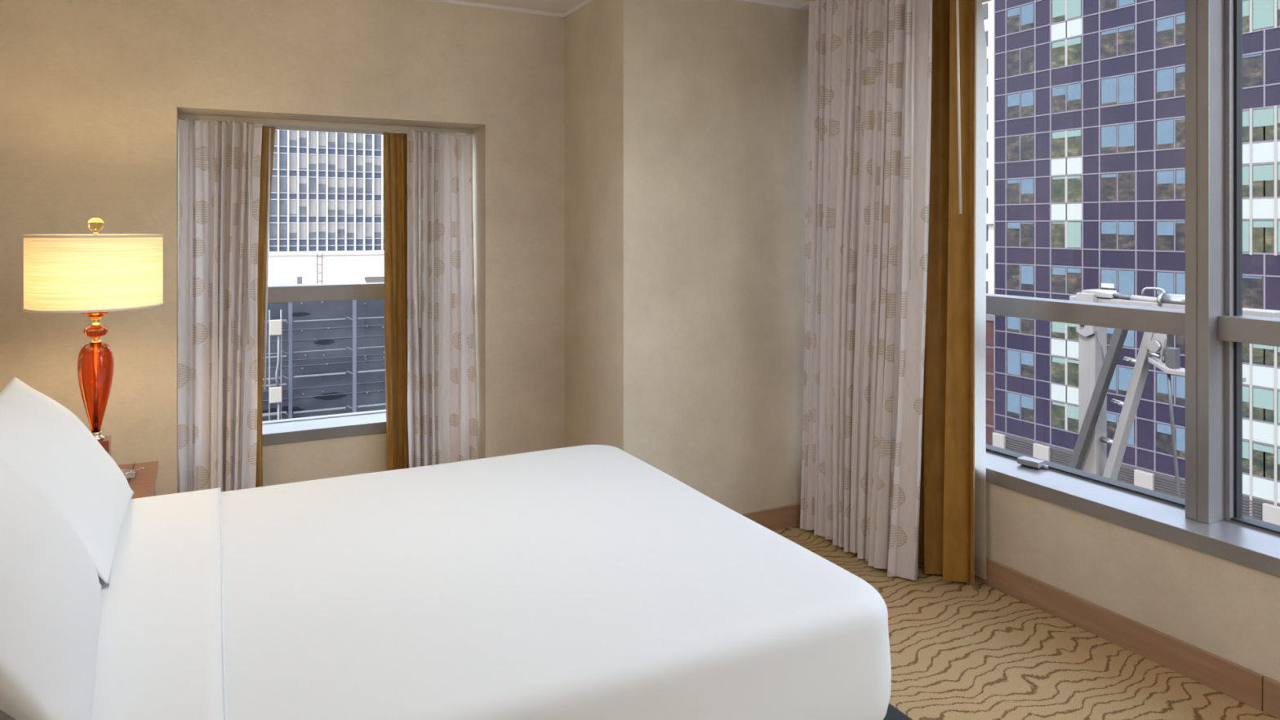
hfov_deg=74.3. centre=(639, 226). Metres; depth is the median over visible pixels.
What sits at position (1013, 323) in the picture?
blind
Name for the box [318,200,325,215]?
blind
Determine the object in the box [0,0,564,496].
wall
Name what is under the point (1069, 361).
blind
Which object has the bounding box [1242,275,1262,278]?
blind
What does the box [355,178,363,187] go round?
blind
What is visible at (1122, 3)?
blind
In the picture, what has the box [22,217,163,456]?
table lamp
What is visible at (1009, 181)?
blind
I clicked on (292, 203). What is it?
blind
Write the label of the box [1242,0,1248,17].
blind
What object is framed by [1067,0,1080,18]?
blind
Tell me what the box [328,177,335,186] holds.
blind
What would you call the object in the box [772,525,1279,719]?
floor
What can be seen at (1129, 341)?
blind
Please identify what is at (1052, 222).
blind
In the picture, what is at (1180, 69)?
blind
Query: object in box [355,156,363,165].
blind
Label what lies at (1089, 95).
office tower
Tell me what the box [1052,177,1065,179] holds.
blind
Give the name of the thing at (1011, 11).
blind
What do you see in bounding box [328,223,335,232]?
blind
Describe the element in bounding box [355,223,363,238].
blind
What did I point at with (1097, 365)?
metal support structure
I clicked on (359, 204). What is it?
blind
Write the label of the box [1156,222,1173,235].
blind
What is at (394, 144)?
drape
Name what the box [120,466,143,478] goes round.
packet
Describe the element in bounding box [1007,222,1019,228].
blind
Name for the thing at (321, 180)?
blind
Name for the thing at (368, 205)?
blind
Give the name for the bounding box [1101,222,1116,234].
blind
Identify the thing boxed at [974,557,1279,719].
baseboard
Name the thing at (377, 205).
blind
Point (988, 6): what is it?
stone building
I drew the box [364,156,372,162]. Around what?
blind
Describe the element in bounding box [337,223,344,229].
blind
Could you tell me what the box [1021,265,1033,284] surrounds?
blind
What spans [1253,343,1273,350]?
blind
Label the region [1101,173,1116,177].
blind
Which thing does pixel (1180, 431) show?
blind
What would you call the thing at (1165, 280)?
blind
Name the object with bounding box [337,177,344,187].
blind
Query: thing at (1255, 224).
blind
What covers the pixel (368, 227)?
blind
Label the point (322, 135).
blind
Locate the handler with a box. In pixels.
[279,284,305,284]
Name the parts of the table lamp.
shade trim, shade trim, lamp shade, glass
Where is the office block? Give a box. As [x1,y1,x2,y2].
[268,129,384,251]
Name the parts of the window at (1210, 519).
sill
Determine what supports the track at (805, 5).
attached to the ceiling
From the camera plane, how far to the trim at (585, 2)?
4.08 m
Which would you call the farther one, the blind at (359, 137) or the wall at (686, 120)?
the blind at (359, 137)
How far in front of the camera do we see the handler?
121.99 m
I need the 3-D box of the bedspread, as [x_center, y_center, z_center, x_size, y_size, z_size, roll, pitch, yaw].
[-0.660,0.934,2.049,2.035,0.306,1.532,0,0,-27]
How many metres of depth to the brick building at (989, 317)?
96.92 m
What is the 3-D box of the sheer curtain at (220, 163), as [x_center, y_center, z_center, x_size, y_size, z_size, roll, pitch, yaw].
[-1.854,0.482,3.738,0.335,1.907,0.120,0,0,-27]
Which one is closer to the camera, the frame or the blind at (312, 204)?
the frame
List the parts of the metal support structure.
post, rod, handle, shelf plate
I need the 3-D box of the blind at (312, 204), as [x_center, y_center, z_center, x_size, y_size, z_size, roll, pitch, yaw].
[-53.050,-3.015,136.806,1.140,2.430,0.024,0,0,-27]
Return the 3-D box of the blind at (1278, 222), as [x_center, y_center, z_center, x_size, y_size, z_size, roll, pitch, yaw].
[41.719,0.660,54.340,0.009,2.040,1.217,0,0,-27]
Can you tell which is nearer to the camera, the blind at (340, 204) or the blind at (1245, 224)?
the blind at (1245, 224)
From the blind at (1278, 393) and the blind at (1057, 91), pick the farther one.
the blind at (1057, 91)
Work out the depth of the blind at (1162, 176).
61.34 m
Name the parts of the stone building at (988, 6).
cornice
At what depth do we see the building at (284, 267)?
130.11 m
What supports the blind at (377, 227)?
hanging from the office block
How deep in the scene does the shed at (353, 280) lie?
125.19 m
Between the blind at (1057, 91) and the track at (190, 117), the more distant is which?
the blind at (1057, 91)
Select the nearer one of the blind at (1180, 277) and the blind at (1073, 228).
the blind at (1180, 277)
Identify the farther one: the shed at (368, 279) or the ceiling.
the shed at (368, 279)
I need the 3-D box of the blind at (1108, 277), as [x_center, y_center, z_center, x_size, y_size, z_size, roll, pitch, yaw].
[36.183,4.044,65.183,0.014,1.428,1.204,0,0,-27]
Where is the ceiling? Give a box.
[456,0,809,13]
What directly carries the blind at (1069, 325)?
hanging from the office tower
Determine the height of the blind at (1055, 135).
0.510 m
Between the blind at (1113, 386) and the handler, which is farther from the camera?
the handler
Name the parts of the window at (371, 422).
sill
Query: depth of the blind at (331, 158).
138.16 m
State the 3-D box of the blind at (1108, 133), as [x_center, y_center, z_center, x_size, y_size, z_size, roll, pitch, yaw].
[36.183,-6.944,65.183,0.014,1.591,1.204,0,0,-27]
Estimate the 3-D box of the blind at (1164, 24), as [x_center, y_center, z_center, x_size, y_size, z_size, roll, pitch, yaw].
[38.153,-14.692,61.350,0.014,0.857,1.192,0,0,-27]
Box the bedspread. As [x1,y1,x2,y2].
[0,444,891,719]
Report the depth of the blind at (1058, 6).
69.01 m
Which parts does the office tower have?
white panel, white panel, white panel, white panel, white panel, white panel, white panel, white panel, white panel, white panel, white panel, white panel, white panel, white panel, white panel, white panel, white panel, white panel, white panel, white panel, white panel, white panel, white panel, white panel, white panel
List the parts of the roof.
rail, rail, post, rail, rail, rail, rail, post, rail, rail, rail, rail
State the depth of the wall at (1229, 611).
2.86 m
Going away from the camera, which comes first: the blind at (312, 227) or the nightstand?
the nightstand
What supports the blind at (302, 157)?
hanging from the office block
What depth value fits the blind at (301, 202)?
136.15 m
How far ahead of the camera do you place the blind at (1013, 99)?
72.88 m
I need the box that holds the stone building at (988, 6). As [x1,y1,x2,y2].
[982,0,993,293]
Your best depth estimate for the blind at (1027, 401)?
71.64 m
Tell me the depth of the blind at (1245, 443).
56.58 m
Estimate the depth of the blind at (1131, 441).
63.56 m
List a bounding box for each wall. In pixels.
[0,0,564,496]
[564,0,808,514]
[981,0,1279,682]
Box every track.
[178,113,471,134]
[798,0,815,8]
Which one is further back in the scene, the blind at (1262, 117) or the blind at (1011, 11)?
the blind at (1011, 11)
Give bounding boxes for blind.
[288,130,297,140]
[288,154,297,169]
[288,177,297,192]
[288,200,297,213]
[288,223,297,232]
[298,131,306,137]
[298,154,306,168]
[298,177,306,183]
[298,200,306,206]
[298,223,306,238]
[308,132,315,146]
[308,155,315,164]
[308,200,315,215]
[308,223,315,231]
[318,132,325,146]
[318,155,325,163]
[318,177,325,183]
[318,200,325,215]
[318,223,325,231]
[328,133,335,142]
[328,155,335,164]
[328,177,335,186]
[328,200,335,209]
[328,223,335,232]
[337,155,344,168]
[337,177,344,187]
[337,200,344,209]
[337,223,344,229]
[346,133,353,142]
[346,178,353,186]
[346,200,353,214]
[346,223,353,232]
[355,133,363,142]
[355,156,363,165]
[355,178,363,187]
[355,200,363,208]
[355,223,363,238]
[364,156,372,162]
[364,201,372,215]
[364,223,372,236]
[373,156,381,165]
[373,179,381,194]
[373,201,381,214]
[373,223,381,231]
[1007,7,1019,17]
[1007,93,1019,106]
[1007,179,1019,183]
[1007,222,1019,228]
[1007,316,1019,329]
[1007,350,1019,375]
[1007,392,1019,413]
[1021,3,1033,25]
[1021,90,1033,106]
[1021,178,1033,194]
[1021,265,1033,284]
[1021,351,1033,365]
[1021,395,1033,409]
[1052,0,1065,17]
[1052,40,1065,48]
[1052,85,1065,96]
[1052,131,1065,138]
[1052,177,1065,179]
[1052,222,1065,223]
[1052,266,1065,275]
[1052,321,1065,333]
[1052,356,1065,364]
[1052,401,1065,406]
[1066,83,1080,101]
[1066,267,1080,273]
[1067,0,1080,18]
[1067,36,1080,45]
[1067,129,1080,137]
[1067,175,1080,178]
[1067,222,1080,247]
[1067,323,1075,327]
[1067,359,1078,364]
[1067,404,1078,419]
[1101,29,1116,35]
[1101,77,1116,103]
[1101,125,1116,147]
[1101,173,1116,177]
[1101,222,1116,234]
[1101,269,1116,288]
[1106,327,1114,333]
[1106,413,1116,422]
[1108,366,1116,390]
[1118,0,1133,7]
[1118,25,1133,32]
[1118,74,1133,103]
[1118,123,1133,146]
[1118,222,1133,235]
[1118,270,1133,295]
[1118,367,1133,391]
[1118,415,1133,445]
[1123,329,1133,346]
[1156,16,1173,31]
[1156,67,1173,92]
[1156,119,1173,144]
[1156,170,1173,183]
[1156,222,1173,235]
[1156,271,1173,294]
[1156,373,1173,395]
[1156,422,1171,434]
[1176,13,1185,24]
[1176,66,1185,73]
[1176,169,1185,183]
[1176,272,1185,294]
[1176,375,1185,398]
[1176,426,1185,452]
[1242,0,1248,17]
[1242,53,1262,57]
[1242,111,1248,126]
[1242,165,1248,185]
[1242,221,1248,251]
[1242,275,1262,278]
[1242,386,1248,402]
[1242,440,1248,458]
[1253,0,1273,30]
[1253,107,1273,127]
[1253,164,1273,181]
[1253,221,1273,227]
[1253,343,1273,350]
[1253,387,1273,409]
[1253,443,1273,453]
[1277,0,1279,9]
[1277,106,1279,123]
[1277,164,1279,180]
[1277,221,1279,252]
[1277,391,1279,422]
[1277,448,1279,464]
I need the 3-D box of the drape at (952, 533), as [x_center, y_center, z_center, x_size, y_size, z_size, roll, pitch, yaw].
[1.164,0.195,3.673,0.209,2.499,0.756,0,0,-27]
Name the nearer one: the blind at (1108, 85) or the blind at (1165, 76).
the blind at (1165, 76)
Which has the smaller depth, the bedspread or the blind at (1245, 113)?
the bedspread
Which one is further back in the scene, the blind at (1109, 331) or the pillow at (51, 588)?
the blind at (1109, 331)
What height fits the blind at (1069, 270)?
0.367 m
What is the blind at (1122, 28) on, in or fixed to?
hanging from the office tower
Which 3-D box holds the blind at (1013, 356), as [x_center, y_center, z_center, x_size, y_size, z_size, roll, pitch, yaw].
[32.226,11.730,72.882,0.014,2.040,1.201,0,0,-27]
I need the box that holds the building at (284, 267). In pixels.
[267,250,384,285]
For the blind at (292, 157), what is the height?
2.430 m
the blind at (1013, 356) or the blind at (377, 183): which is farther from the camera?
the blind at (377, 183)
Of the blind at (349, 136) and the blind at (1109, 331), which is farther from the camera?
the blind at (349, 136)
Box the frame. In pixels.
[262,309,286,420]
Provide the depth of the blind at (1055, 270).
69.01 m
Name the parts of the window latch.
plate, lever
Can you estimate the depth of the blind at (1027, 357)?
71.64 m
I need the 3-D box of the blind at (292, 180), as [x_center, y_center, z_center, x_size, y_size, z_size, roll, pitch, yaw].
[-55.648,-6.715,135.471,1.140,2.430,0.024,0,0,-27]
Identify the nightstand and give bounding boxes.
[117,461,158,498]
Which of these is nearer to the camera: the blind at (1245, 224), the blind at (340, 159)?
the blind at (1245, 224)
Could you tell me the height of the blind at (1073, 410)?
1.020 m
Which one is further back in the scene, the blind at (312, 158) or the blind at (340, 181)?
the blind at (340, 181)
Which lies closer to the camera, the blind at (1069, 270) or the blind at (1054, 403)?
the blind at (1069, 270)
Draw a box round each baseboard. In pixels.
[741,502,800,530]
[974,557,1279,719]
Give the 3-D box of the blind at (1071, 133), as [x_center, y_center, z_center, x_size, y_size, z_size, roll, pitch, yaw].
[34.840,-7.485,67.797,0.014,0.510,1.182,0,0,-27]
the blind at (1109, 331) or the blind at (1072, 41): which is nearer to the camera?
the blind at (1109, 331)
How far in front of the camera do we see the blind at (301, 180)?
136.14 m
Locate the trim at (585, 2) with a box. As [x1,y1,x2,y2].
[419,0,808,17]
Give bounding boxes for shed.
[334,277,365,283]
[364,276,384,282]
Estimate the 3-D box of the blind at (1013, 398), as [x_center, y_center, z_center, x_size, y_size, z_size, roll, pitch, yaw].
[32.226,15.216,72.882,0.014,1.632,1.201,0,0,-27]
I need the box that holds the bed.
[882,703,912,719]
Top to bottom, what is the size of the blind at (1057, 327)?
1.632 m
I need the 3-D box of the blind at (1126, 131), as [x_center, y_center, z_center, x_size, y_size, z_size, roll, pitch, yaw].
[36.816,-6.904,63.952,0.014,1.673,1.204,0,0,-27]
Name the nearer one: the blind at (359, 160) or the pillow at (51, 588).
the pillow at (51, 588)
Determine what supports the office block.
on the street
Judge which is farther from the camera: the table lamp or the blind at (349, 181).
the blind at (349, 181)
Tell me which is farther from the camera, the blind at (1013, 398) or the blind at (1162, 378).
the blind at (1013, 398)
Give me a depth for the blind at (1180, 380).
60.37 m
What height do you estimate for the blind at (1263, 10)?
2.040 m
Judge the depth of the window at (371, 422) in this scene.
4.21 m
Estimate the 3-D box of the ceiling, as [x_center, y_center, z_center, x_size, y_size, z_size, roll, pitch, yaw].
[0.775,-1.200,1.129,4.130,0.250,6.700,0,0,-27]
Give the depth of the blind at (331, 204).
138.16 m
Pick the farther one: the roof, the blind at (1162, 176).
the blind at (1162, 176)
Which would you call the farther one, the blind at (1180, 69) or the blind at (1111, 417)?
the blind at (1111, 417)
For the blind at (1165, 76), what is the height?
1.591 m
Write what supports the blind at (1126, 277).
hanging from the office tower
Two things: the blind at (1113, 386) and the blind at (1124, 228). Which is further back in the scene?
the blind at (1113, 386)
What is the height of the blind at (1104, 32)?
0.245 m
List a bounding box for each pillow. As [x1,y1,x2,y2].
[0,376,133,586]
[0,457,102,719]
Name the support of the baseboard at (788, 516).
attached to the wall at (686, 120)
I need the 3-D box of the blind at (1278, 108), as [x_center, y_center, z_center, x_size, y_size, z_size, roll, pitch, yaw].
[41.719,-7.230,54.340,0.009,1.020,1.217,0,0,-27]
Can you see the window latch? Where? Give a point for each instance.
(1025, 461)
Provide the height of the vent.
2.000 m
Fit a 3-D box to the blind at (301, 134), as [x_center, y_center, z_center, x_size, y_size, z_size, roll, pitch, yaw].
[-54.349,-14.844,136.139,1.140,0.972,0.024,0,0,-27]
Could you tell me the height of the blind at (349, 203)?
2.187 m
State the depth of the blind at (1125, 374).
64.06 m
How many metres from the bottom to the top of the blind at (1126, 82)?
2.040 m
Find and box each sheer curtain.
[177,118,262,493]
[406,130,478,467]
[800,0,932,580]
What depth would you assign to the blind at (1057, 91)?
69.01 m
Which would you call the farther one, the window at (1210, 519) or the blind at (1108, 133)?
the blind at (1108, 133)
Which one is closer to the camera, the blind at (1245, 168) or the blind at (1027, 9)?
the blind at (1245, 168)
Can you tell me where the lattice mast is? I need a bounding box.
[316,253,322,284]
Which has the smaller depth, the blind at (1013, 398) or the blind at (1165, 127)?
the blind at (1165, 127)
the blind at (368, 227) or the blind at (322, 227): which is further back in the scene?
the blind at (368, 227)
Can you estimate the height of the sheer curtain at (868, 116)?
2.496 m
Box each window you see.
[262,282,386,445]
[986,0,1279,577]
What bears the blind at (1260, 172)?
hanging from the office tower
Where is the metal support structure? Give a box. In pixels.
[1067,287,1279,497]
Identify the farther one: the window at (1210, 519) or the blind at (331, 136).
the blind at (331, 136)
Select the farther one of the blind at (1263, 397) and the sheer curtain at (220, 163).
the blind at (1263, 397)
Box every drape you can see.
[255,125,275,487]
[382,132,408,471]
[917,0,986,590]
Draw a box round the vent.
[296,275,302,284]
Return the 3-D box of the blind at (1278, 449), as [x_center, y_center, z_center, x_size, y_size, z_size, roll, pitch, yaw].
[41.719,14.910,54.340,0.009,1.020,1.217,0,0,-27]
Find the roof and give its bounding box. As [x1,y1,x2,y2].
[262,298,386,421]
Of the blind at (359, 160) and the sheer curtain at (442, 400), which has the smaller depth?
the sheer curtain at (442, 400)
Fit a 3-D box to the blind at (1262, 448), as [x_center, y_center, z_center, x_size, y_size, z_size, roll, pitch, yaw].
[41.053,14.604,55.636,0.009,0.408,1.217,0,0,-27]
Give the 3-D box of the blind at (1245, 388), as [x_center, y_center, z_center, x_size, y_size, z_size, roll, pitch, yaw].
[40.387,11.220,56.932,0.009,1.020,1.217,0,0,-27]
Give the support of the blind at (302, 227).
hanging from the office block
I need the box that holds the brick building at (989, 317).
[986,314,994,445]
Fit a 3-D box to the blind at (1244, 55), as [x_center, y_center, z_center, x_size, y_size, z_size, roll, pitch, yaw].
[40.764,-11.379,56.270,0.014,0.102,1.192,0,0,-27]
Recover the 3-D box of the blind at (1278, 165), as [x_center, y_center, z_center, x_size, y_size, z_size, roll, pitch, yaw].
[41.719,-3.540,54.340,0.009,1.020,1.217,0,0,-27]
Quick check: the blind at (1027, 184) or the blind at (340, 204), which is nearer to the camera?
the blind at (1027, 184)
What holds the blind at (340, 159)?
hanging from the office block
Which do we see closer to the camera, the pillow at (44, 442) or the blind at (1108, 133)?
the pillow at (44, 442)
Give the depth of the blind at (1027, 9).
71.64 m
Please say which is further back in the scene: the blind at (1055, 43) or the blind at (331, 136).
the blind at (331, 136)
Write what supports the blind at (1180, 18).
hanging from the office tower
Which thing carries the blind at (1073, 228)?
hanging from the office tower
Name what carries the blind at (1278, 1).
hanging from the office tower
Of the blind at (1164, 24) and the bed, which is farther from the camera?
the blind at (1164, 24)
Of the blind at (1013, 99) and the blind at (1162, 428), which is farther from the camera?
the blind at (1013, 99)
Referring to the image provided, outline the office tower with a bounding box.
[992,0,1279,525]
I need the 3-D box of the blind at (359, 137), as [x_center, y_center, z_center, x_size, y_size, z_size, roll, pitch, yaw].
[-46.558,-14.625,140.143,1.140,1.409,0.024,0,0,-27]
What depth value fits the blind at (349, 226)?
139.47 m
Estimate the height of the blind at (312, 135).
2.430 m
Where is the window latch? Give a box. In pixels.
[1017,456,1048,469]
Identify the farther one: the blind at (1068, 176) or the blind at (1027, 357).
the blind at (1027, 357)
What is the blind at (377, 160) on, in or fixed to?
hanging from the office block
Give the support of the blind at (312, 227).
hanging from the office block
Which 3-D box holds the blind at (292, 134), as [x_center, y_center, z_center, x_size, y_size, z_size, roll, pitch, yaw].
[-55.648,-14.601,135.471,1.140,1.458,0.024,0,0,-27]
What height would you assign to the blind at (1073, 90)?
1.265 m
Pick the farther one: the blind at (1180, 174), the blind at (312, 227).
the blind at (312, 227)
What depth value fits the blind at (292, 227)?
135.46 m
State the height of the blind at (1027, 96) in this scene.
1.224 m
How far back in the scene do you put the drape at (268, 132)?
3.90 m
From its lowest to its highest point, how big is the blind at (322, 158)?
1.336 m
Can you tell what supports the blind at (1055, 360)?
hanging from the office tower

